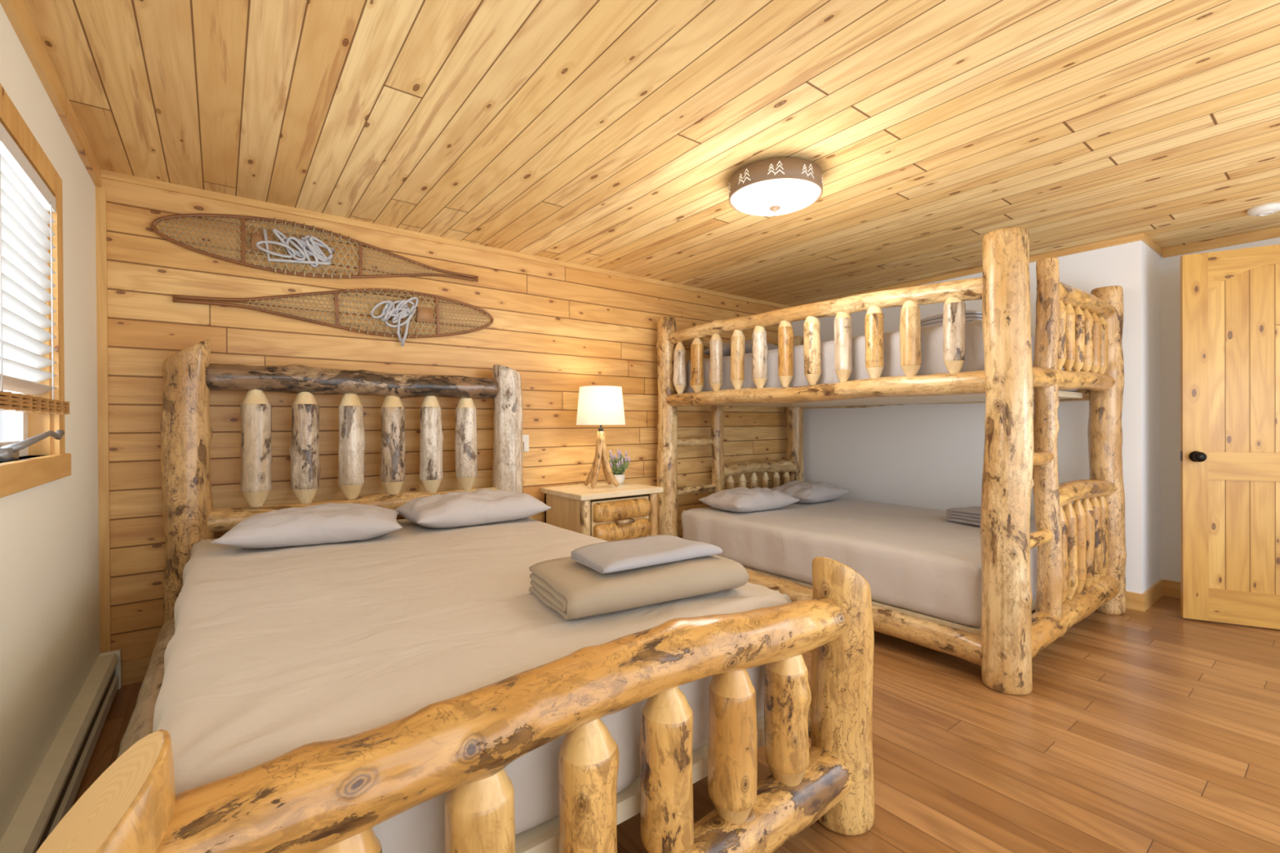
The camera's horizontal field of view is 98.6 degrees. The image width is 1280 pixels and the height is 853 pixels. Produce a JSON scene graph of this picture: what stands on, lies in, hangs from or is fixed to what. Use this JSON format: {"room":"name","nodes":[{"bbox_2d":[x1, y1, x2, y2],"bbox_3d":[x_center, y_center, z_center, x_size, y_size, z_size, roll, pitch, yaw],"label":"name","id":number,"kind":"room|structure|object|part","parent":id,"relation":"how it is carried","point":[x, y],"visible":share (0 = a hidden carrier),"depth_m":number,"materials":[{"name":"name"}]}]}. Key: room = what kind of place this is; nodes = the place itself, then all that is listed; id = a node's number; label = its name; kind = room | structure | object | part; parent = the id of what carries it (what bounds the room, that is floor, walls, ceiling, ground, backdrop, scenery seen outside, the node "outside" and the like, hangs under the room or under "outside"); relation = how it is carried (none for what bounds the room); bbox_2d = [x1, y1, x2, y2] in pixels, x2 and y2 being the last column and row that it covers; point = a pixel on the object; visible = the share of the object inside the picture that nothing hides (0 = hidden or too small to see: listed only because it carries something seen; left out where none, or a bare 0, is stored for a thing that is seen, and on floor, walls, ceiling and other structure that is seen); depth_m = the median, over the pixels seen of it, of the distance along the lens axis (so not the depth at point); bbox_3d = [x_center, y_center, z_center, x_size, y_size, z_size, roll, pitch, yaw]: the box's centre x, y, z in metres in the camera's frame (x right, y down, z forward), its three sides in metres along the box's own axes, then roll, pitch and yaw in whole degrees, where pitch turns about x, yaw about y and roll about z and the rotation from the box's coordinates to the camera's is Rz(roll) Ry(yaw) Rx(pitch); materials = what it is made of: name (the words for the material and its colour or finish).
{"room":"cabin bedroom","nodes":[
{"label":"cabin bedroom","id":0,"kind":"room"},
{"bbox_2d":[0,3,100,841],"bbox_3d":[-1.159,0.015,0.690,0.100,2.440,4.700,-1,0,-37],"label":"wall","id":1,"kind":"structure","parent":0,"point":[50,640],"depth_m":1.89,"materials":[{"name":"beige paint"}]},
{"bbox_2d":[0,83,71,497],"bbox_3d":[-1.622,-0.345,1.331,0.146,1.040,1.520,-1,0,-37],"label":"window","id":2,"kind":"structure","parent":1,"relation":"in","point":[29,434],"depth_m":1.77,"materials":[{"name":"brown wood"}]},
{"bbox_3d":[-1.656,-0.336,1.305,0.040,0.863,1.256,-1,0,-37],"label":"sash","id":3,"kind":"part","parent":2,"relation":"part of","materials":[{"name":"brown wood"}]},
{"bbox_2d":[0,122,69,414],"bbox_3d":[-1.610,-0.404,1.367,0.071,0.725,1.291,-1,0,-37],"label":"window blind","id":4,"kind":"object","parent":2,"relation":"attached to","point":[25,199],"visible":0.99,"depth_m":1.59,"materials":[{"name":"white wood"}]},
{"bbox_3d":[-1.589,-0.408,1.369,0.003,0.645,0.003,0,0,8],"label":"ladder cord","id":5,"kind":"part","parent":4,"relation":"part of","materials":[{"name":"white fabric"}]},
{"bbox_3d":[-1.604,-0.064,1.372,0.061,0.045,1.291,-1,0,-37],"label":"rail","id":6,"kind":"part","parent":4,"relation":"part of","materials":[{"name":"brown wood"}]},
{"bbox_3d":[-1.910,-0.407,1.790,0.003,0.645,0.003,0,0,8],"label":"ladder cord","id":7,"kind":"part","parent":4,"relation":"part of","materials":[{"name":"white fabric"}]},
{"bbox_3d":[-1.626,0.135,1.328,0.130,0.080,1.520,-1,0,-37],"label":"sill","id":8,"kind":"part","parent":2,"relation":"part of","materials":[{"name":"brown wood"}]},
{"bbox_2d":[0,0,102,187],"bbox_3d":[-1.119,-1.163,0.721,0.020,0.085,4.700,-1,0,-37],"label":"trim","id":9,"kind":"structure","parent":1,"relation":"attached to","point":[16,11],"depth_m":1.81,"materials":[{"name":"brown wood"}]},
{"bbox_2d":[0,648,121,852],"bbox_3d":[-1.529,1.145,1.332,0.074,0.180,3.170,-1,0,-37],"label":"baseboard heater","id":10,"kind":"object","parent":1,"relation":"attached to","point":[53,790],"visible":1,"depth_m":1.79,"materials":[{"name":"white metal"}]},
{"bbox_2d":[102,178,791,661],"bbox_3d":[-0.329,-0.006,4.342,5.850,2.440,0.100,-1,0,-37],"label":"wall","id":11,"kind":"structure","parent":0,"point":[564,330],"depth_m":3.30,"materials":[{"name":"brown wood"}]},
{"bbox_2d":[95,186,111,653],"bbox_3d":[-2.524,0.058,2.592,0.035,2.355,0.020,-1,0,-37],"label":"trim","id":12,"kind":"structure","parent":11,"relation":"attached to","point":[100,193],"depth_m":2.58,"materials":[{"name":"brown wood"}]},
{"bbox_2d":[121,655,151,685],"bbox_3d":[-0.457,1.161,4.170,5.150,0.110,0.018,-1,0,-37],"label":"baseboard","id":13,"kind":"structure","parent":11,"relation":"attached to","point":[133,671],"depth_m":2.65,"materials":[{"name":"brown wood"}]},
{"bbox_2d":[150,213,478,281],"bbox_3d":[-1.719,-0.984,3.160,1.639,0.305,0.068,-1,0,-37],"label":"snowshoe","id":14,"kind":"object","parent":11,"relation":"attached to","point":[263,242],"visible":1,"depth_m":3.01,"materials":[{"name":"brown wood"}]},
{"bbox_2d":[172,287,493,346],"bbox_3d":[-1.642,-0.668,3.219,1.668,0.358,0.067,-1,0,-37],"label":"snowshoe","id":15,"kind":"object","parent":11,"relation":"attached to","point":[402,310],"visible":1,"depth_m":3.30,"materials":[{"name":"brown wood"}]},
{"bbox_2d":[101,169,792,308],"bbox_3d":[-0.471,-1.207,4.159,5.180,0.035,0.020,-1,0,-37],"label":"trim","id":16,"kind":"structure","parent":11,"relation":"attached to","point":[108,175],"depth_m":3.32,"materials":[{"name":"brown wood"}]},
{"bbox_2d":[522,435,528,452],"bbox_3d":[-0.809,0.119,3.894,0.060,0.120,0.030,-1,0,-37],"label":"wall outlet","id":17,"kind":"object","parent":11,"relation":"attached to","point":[525,437],"visible":0.79,"depth_m":3.89,"materials":[{"name":"white plastic"}]},
{"bbox_2d":[22,0,1279,306],"bbox_3d":[1.128,-1.277,2.498,5.950,0.100,4.800,-1,0,-37],"label":"ceiling","id":18,"kind":"structure","parent":0,"point":[609,135],"depth_m":2.17,"materials":[{"name":"brown wood"}]},
{"bbox_2d":[728,157,822,216],"bbox_3d":[0.659,-1.136,2.694,0.446,0.178,0.447,-1,0,-37],"label":"ceiling light","id":19,"kind":"object","parent":18,"relation":"attached to","point":[777,186],"visible":1,"depth_m":2.56,"materials":[{"name":"white glass"}]},
{"bbox_2d":[730,178,821,216],"bbox_3d":[0.660,-1.097,2.694,0.428,0.055,0.428,-1,0,-37],"label":"diffuser","id":20,"kind":"object","parent":19,"relation":"attached to","point":[756,197],"depth_m":2.60,"materials":[{"name":"white glass"}]},
{"bbox_2d":[1247,201,1279,216],"bbox_3d":[3.542,-1.223,3.119,0.140,0.042,0.140,-1,0,-37],"label":"smoke detector","id":21,"kind":"object","parent":18,"relation":"attached to","point":[1266,209],"visible":1,"depth_m":3.09,"materials":[{"name":"white plastic"}]},
{"bbox_2d":[71,595,1279,852],"bbox_3d":[1.144,1.263,2.509,5.950,0.100,4.800,-1,0,-37],"label":"floor","id":22,"kind":"structure","parent":0,"point":[1155,730],"depth_m":2.08,"materials":[{"name":"brown wood"}]},
{"bbox_2d":[35,339,874,852],"bbox_3d":[-0.797,0.397,2.187,1.886,1.660,2.663,-1,0,-37],"label":"bed","id":23,"kind":"object","parent":22,"relation":"on","point":[326,796],"visible":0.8,"depth_m":1.34,"materials":[{"name":"brown wood"}]},
{"bbox_3d":[-0.713,0.828,0.702,0.207,0.809,0.197,-1,0,-37],"label":"post","id":24,"kind":"part","parent":23,"relation":"part of","materials":[{"name":"wood"}]},
{"bbox_3d":[-1.473,0.963,1.667,0.170,0.150,2.365,-1,0,-37],"label":"rail","id":25,"kind":"part","parent":23,"relation":"part of","materials":[{"name":"brown wood"}]},
{"bbox_3d":[-2.192,0.403,2.671,0.215,1.660,0.195,-1,0,-37],"label":"post","id":26,"kind":"part","parent":23,"relation":"part of","materials":[{"name":"beige wood"}]},
{"bbox_3d":[-1.543,-0.250,3.161,1.490,0.175,0.151,-1,0,-37],"label":"headboard rail","id":27,"kind":"part","parent":23,"relation":"part of","materials":[{"name":"brown wood"}]},
{"bbox_3d":[-1.533,0.460,3.164,1.540,0.139,0.137,-1,0,-37],"label":"headboard rail","id":28,"kind":"part","parent":23,"relation":"part of","materials":[{"name":"beige wood"}]},
{"bbox_2d":[152,517,791,852],"bbox_3d":[-0.806,0.701,2.175,1.591,0.382,2.311,-1,0,-37],"label":"mattress","id":29,"kind":"object","parent":23,"relation":"on","point":[271,653],"visible":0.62,"depth_m":1.37,"materials":[{"name":"beige fabric"}]},
{"bbox_2d":[210,502,403,548],"bbox_3d":[-1.494,0.443,2.560,0.710,0.142,0.470,0,0,-25],"label":"pillow","id":30,"kind":"object","parent":29,"relation":"on","point":[328,522],"visible":1,"depth_m":2.40,"materials":[{"name":"grey fabric"}]},
{"bbox_2d":[393,488,551,528],"bbox_3d":[-0.918,0.428,3.025,0.730,0.161,0.490,-1,0,-38],"label":"pillow","id":31,"kind":"object","parent":29,"relation":"on","point":[480,506],"visible":0.99,"depth_m":2.87,"materials":[{"name":"grey fabric"}]},
{"bbox_2d":[528,555,749,619],"bbox_3d":[-0.002,0.463,1.718,0.609,0.102,0.340,0,0,-29],"label":"folded blanket","id":32,"kind":"object","parent":29,"relation":"on","point":[570,588],"visible":0.84,"depth_m":1.58,"materials":[{"name":"beige fabric"}]},
{"bbox_2d":[570,534,722,573],"bbox_3d":[0.022,0.390,1.735,0.430,0.042,0.229,-1,0,-32],"label":"sheet","id":33,"kind":"object","parent":32,"relation":"on","point":[610,557],"visible":1,"depth_m":1.68,"materials":[{"name":"grey fabric"}]},
{"bbox_3d":[-0.040,0.562,1.212,1.545,0.187,0.158,0,0,-37],"label":"footboard rail","id":34,"kind":"part","parent":23,"relation":"part of","materials":[{"name":"wood"}]},
{"bbox_3d":[-0.879,0.406,3.671,0.205,1.628,0.202,-1,0,-37],"label":"post","id":35,"kind":"part","parent":23,"relation":"part of","materials":[{"name":"beige wood"}]},
{"bbox_3d":[-0.030,1.066,1.214,1.555,0.171,0.154,-1,1,-37],"label":"footboard rail","id":36,"kind":"part","parent":23,"relation":"part of","materials":[{"name":"brown wood"}]},
{"bbox_3d":[-0.113,0.952,2.704,0.160,0.170,2.365,-1,0,-37],"label":"rail","id":37,"kind":"part","parent":23,"relation":"part of","materials":[{"name":"brown wood"}]},
{"bbox_3d":[0.628,0.808,1.720,0.193,0.823,0.188,-1,0,-37],"label":"post","id":38,"kind":"part","parent":23,"relation":"part of","materials":[{"name":"wood"}]},
{"bbox_2d":[539,482,663,541],"bbox_3d":[-0.259,0.825,3.906,0.680,0.782,0.619,-1,0,-37],"label":"nightstand","id":39,"kind":"object","parent":22,"relation":"on","point":[627,510],"visible":0.44,"depth_m":3.72,"materials":[{"name":"beige wood"}]},
{"bbox_3d":[-0.357,0.846,3.568,0.076,0.744,0.075,-1,0,-37],"label":"corner post","id":40,"kind":"part","parent":39,"relation":"part of","materials":[{"name":"beige wood"}]},
{"bbox_2d":[576,385,625,488],"bbox_3d":[-0.279,0.073,3.940,0.352,0.710,0.352,-1,0,-37],"label":"table lamp","id":41,"kind":"object","parent":39,"relation":"on","point":[600,405],"visible":1,"depth_m":3.82,"materials":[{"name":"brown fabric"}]},
{"bbox_3d":[-0.340,0.231,3.968,0.145,0.396,0.042,0,0,28],"label":"branch leg","id":42,"kind":"part","parent":41,"relation":"part of","materials":[{"name":"brown wood"}]},
{"bbox_3d":[-0.305,0.231,3.878,0.042,0.396,0.145,0,0,28],"label":"branch leg","id":43,"kind":"part","parent":41,"relation":"part of","materials":[{"name":"brown wood"}]},
{"bbox_3d":[-0.281,-0.146,3.939,0.352,0.270,0.352,-1,0,-37],"label":"lamp shade","id":44,"kind":"part","parent":41,"relation":"part of","materials":[{"name":"fabric"}]},
{"bbox_3d":[-0.251,0.230,4.003,0.042,0.396,0.145,0,0,28],"label":"branch leg","id":45,"kind":"part","parent":41,"relation":"part of","materials":[{"name":"brown wood"}]},
{"bbox_3d":[-0.216,0.230,3.913,0.145,0.396,0.042,0,0,28],"label":"branch leg","id":46,"kind":"part","parent":41,"relation":"part of","materials":[{"name":"brown wood"}]},
{"bbox_2d":[612,473,625,484],"bbox_3d":[-0.167,0.395,4.126,0.110,0.075,0.110,-1,0,-37],"label":"pot","id":47,"kind":"object","parent":39,"relation":"on","point":[620,477],"depth_m":4.08,"materials":[{"name":"white ceramic"}]},
{"bbox_2d":[608,448,630,484],"bbox_3d":[-0.163,0.302,4.135,0.196,0.259,0.202,-1,0,-37],"label":"lavender","id":48,"kind":"object","parent":39,"relation":"on","point":[618,467],"visible":0.97,"depth_m":4.09,"materials":[{"name":"green plant"}]},
{"bbox_3d":[-0.132,0.633,3.737,0.470,0.285,0.020,-1,0,-37],"label":"drawer panel","id":49,"kind":"part","parent":39,"relation":"part of","materials":[{"name":"beige wood"}]},
{"bbox_3d":[-0.090,0.634,3.683,0.138,0.030,0.061,-1,0,-37],"label":"handle","id":50,"kind":"part","parent":39,"relation":"part of","materials":[{"name":"brown wood"}]},
{"bbox_3d":[0.090,0.842,3.908,0.074,0.744,0.074,-1,0,-37],"label":"corner post","id":51,"kind":"part","parent":39,"relation":"part of","materials":[{"name":"brown wood"}]},
{"bbox_2d":[656,226,1126,695],"bbox_3d":[1.623,0.151,4.015,1.876,2.105,2.630,-1,0,-37],"label":"bunk bed","id":52,"kind":"object","parent":22,"relation":"on","point":[1081,546],"visible":0.83,"depth_m":2.96,"materials":[{"name":"knotty golden pine logs"}]},
{"bbox_3d":[0.223,0.165,4.486,0.183,2.090,0.178,-1,0,-37],"label":"post","id":53,"kind":"part","parent":52,"relation":"part of","materials":[{"name":"beige wood"}]},
{"bbox_3d":[0.878,-0.723,4.977,1.650,0.114,0.109,-1,0,-37],"label":"rail","id":54,"kind":"part","parent":52,"relation":"part of","materials":[{"name":"beige wood"}]},
{"bbox_3d":[0.672,0.376,4.818,0.120,1.260,0.129,-1,0,-37],"label":"ladder post","id":55,"kind":"part","parent":52,"relation":"part of","materials":[{"name":"beige wood"}]},
{"bbox_3d":[1.103,0.385,5.158,1.090,0.131,0.123,0,0,-37],"label":"rail","id":56,"kind":"part","parent":52,"relation":"part of","materials":[{"name":"beige wood"}]},
{"bbox_3d":[1.551,0.153,5.496,0.192,2.090,0.187,-1,0,-37],"label":"post","id":57,"kind":"part","parent":52,"relation":"part of","materials":[{"name":"beige wood"}]},
{"bbox_3d":[0.949,-0.697,3.524,0.118,0.134,2.350,-1,2,-37],"label":"guard rail","id":58,"kind":"part","parent":52,"relation":"part of","materials":[{"name":"beige wood"}]},
{"bbox_3d":[0.957,-0.208,3.531,0.127,0.128,2.350,-1,0,-37],"label":"rail","id":59,"kind":"part","parent":52,"relation":"part of","materials":[{"name":"beige wood"}]},
{"bbox_2d":[680,497,1037,628],"bbox_3d":[1.629,0.820,4.035,1.644,0.342,2.246,-1,0,-37],"label":"mattress","id":60,"kind":"object","parent":52,"relation":"on","point":[909,557],"visible":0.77,"depth_m":3.43,"materials":[{"name":"grey fabric"}]},
{"bbox_2d":[697,487,800,512],"bbox_3d":[0.872,0.568,4.415,0.680,0.161,0.480,-1,0,-32],"label":"pillow","id":61,"kind":"object","parent":60,"relation":"on","point":[740,500],"visible":1,"depth_m":4.26,"materials":[{"name":"grey fabric"}]},
{"bbox_2d":[770,480,850,502],"bbox_3d":[1.472,0.563,4.873,0.680,0.160,0.480,-1,0,-40],"label":"pillow","id":62,"kind":"object","parent":60,"relation":"on","point":[809,491],"visible":0.78,"depth_m":4.70,"materials":[{"name":"grey fabric"}]},
{"bbox_2d":[944,506,981,525],"bbox_3d":[2.314,0.597,3.679,0.299,0.095,0.393,0,0,-27],"label":"folded blanket","id":63,"kind":"object","parent":60,"relation":"on","point":[967,515],"visible":0.35,"depth_m":3.68,"materials":[{"name":"grey fabric"}]},
{"bbox_3d":[0.956,1.061,3.530,0.150,0.147,2.350,-1,1,-37],"label":"rail","id":64,"kind":"part","parent":52,"relation":"part of","materials":[{"name":"wood"}]},
{"bbox_2d":[684,320,1077,392],"bbox_3d":[1.639,-0.385,4.046,1.610,0.332,2.248,-1,0,-37],"label":"mattress","id":65,"kind":"object","parent":52,"relation":"on","point":[931,337],"visible":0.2,"depth_m":3.20,"materials":[{"name":"grey fabric"}]},
{"bbox_2d":[703,339,777,356],"bbox_3d":[0.885,-0.618,4.450,0.680,0.131,0.460,-1,0,-37],"label":"pillow","id":66,"kind":"object","parent":65,"relation":"on","point":[748,344],"visible":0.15,"depth_m":4.25,"materials":[{"name":"grey fabric"}]},
{"bbox_2d":[920,310,982,328],"bbox_3d":[1.847,-0.597,3.172,0.300,0.091,0.375,0,0,-27],"label":"folded blanket","id":67,"kind":"object","parent":65,"relation":"on","point":[971,315],"visible":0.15,"depth_m":3.14,"materials":[{"name":"grey fabric"}]},
{"bbox_3d":[2.296,-0.227,4.552,0.119,0.122,2.350,-1,0,-37],"label":"rail","id":68,"kind":"part","parent":52,"relation":"part of","materials":[{"name":"beige wood"}]},
{"bbox_3d":[1.696,0.157,2.549,0.209,2.105,0.210,-1,0,-37],"label":"post","id":69,"kind":"part","parent":52,"relation":"part of","materials":[{"name":"beige wood"}]},
{"bbox_3d":[2.142,0.065,2.895,0.132,1.880,0.139,-1,0,-37],"label":"ladder post","id":70,"kind":"part","parent":52,"relation":"part of","materials":[{"name":"beige wood"}]},
{"bbox_3d":[2.360,-0.263,3.057,1.670,0.121,0.117,-2,1,-37],"label":"rail","id":71,"kind":"part","parent":52,"relation":"part of","materials":[{"name":"beige wood"}]},
{"bbox_3d":[2.567,-0.739,3.224,1.090,0.125,0.120,-1,0,-37],"label":"rail","id":72,"kind":"part","parent":52,"relation":"part of","materials":[{"name":"beige wood"}]},
{"bbox_3d":[2.362,1.037,3.070,1.670,0.172,0.170,-1,1,-37],"label":"rail","id":73,"kind":"part","parent":52,"relation":"part of","materials":[{"name":"wood"}]},
{"bbox_3d":[2.576,0.383,3.226,1.090,0.145,0.124,0,0,-37],"label":"rail","id":74,"kind":"part","parent":52,"relation":"part of","materials":[{"name":"beige wood"}]},
{"bbox_3d":[3.026,0.152,3.567,0.189,2.090,0.195,-1,0,-37],"label":"post","id":75,"kind":"part","parent":52,"relation":"part of","materials":[{"name":"beige wood"}]},
{"bbox_2d":[791,240,1160,593],"bbox_3d":[2.638,-0.026,4.822,0.550,2.440,2.735,-1,0,-37],"label":"wall","id":76,"kind":"structure","parent":0,"point":[920,455],"depth_m":4.34,"materials":[{"name":"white paint"}]},
{"bbox_2d":[792,233,1144,306],"bbox_3d":[2.417,-1.224,4.631,0.015,0.040,2.730,-1,0,-37],"label":"trim","id":77,"kind":"structure","parent":76,"relation":"attached to","point":[1140,237],"depth_m":4.00,"materials":[{"name":"brown wood"}]},
{"bbox_2d":[1125,591,1145,612],"bbox_3d":[2.430,1.141,4.643,0.015,0.110,2.732,-1,0,-37],"label":"baseboard","id":78,"kind":"structure","parent":76,"relation":"attached to","point":[1134,601],"depth_m":3.59,"materials":[{"name":"brown wood"}]},
{"bbox_2d":[1141,234,1162,255],"bbox_3d":[3.464,-1.226,3.724,0.550,0.040,0.015,-1,0,-37],"label":"trim","id":79,"kind":"structure","parent":76,"relation":"attached to","point":[1147,241],"depth_m":3.70,"materials":[{"name":"brown wood"}]},
{"bbox_2d":[1142,579,1163,610],"bbox_3d":[3.473,1.139,3.729,0.535,0.110,0.015,-1,0,-37],"label":"baseboard","id":80,"kind":"structure","parent":76,"relation":"attached to","point":[1155,592],"depth_m":3.71,"materials":[{"name":"brown wood"}]},
{"bbox_2d":[1160,237,1279,582],"bbox_3d":[3.492,-0.029,4.238,0.100,2.440,4.700,-1,0,-37],"label":"wall","id":81,"kind":"structure","parent":0,"point":[1170,267],"depth_m":3.86,"materials":[{"name":"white paint"}]},
{"bbox_2d":[1163,579,1180,598],"bbox_3d":[4.287,1.136,3.115,0.015,0.110,1.950,-1,0,-37],"label":"baseboard","id":82,"kind":"structure","parent":81,"relation":"attached to","point":[1171,588],"depth_m":3.85,"materials":[{"name":"brown wood"}]},
{"bbox_2d":[1162,226,1279,257],"bbox_3d":[4.273,-1.219,3.105,0.015,0.060,1.950,-1,0,-37],"label":"trim","id":83,"kind":"structure","parent":81,"relation":"attached to","point":[1273,233],"depth_m":3.64,"materials":[{"name":"brown wood"}]},
{"bbox_2d":[1180,244,1279,629],"bbox_3d":[3.701,0.063,3.188,0.822,2.240,0.118,0,0,29],"label":"door","id":84,"kind":"structure","parent":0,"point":[1230,299],"depth_m":3.30,"materials":[{"name":"brown wood"}]},
{"bbox_3d":[3.386,0.184,3.339,0.066,0.066,0.078,0,0,29],"label":"knob","id":85,"kind":"part","parent":84,"relation":"part of","materials":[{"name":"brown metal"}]},
{"bbox_3d":[3.717,-0.398,3.219,0.610,1.120,0.019,0,0,29],"label":"panel","id":86,"kind":"part","parent":84,"relation":"part of","materials":[{"name":"beige wood"}]},
{"bbox_3d":[3.724,0.652,3.224,0.610,0.680,0.019,0,0,29],"label":"panel","id":87,"kind":"part","parent":84,"relation":"part of","materials":[{"name":"beige wood"}]}
]}

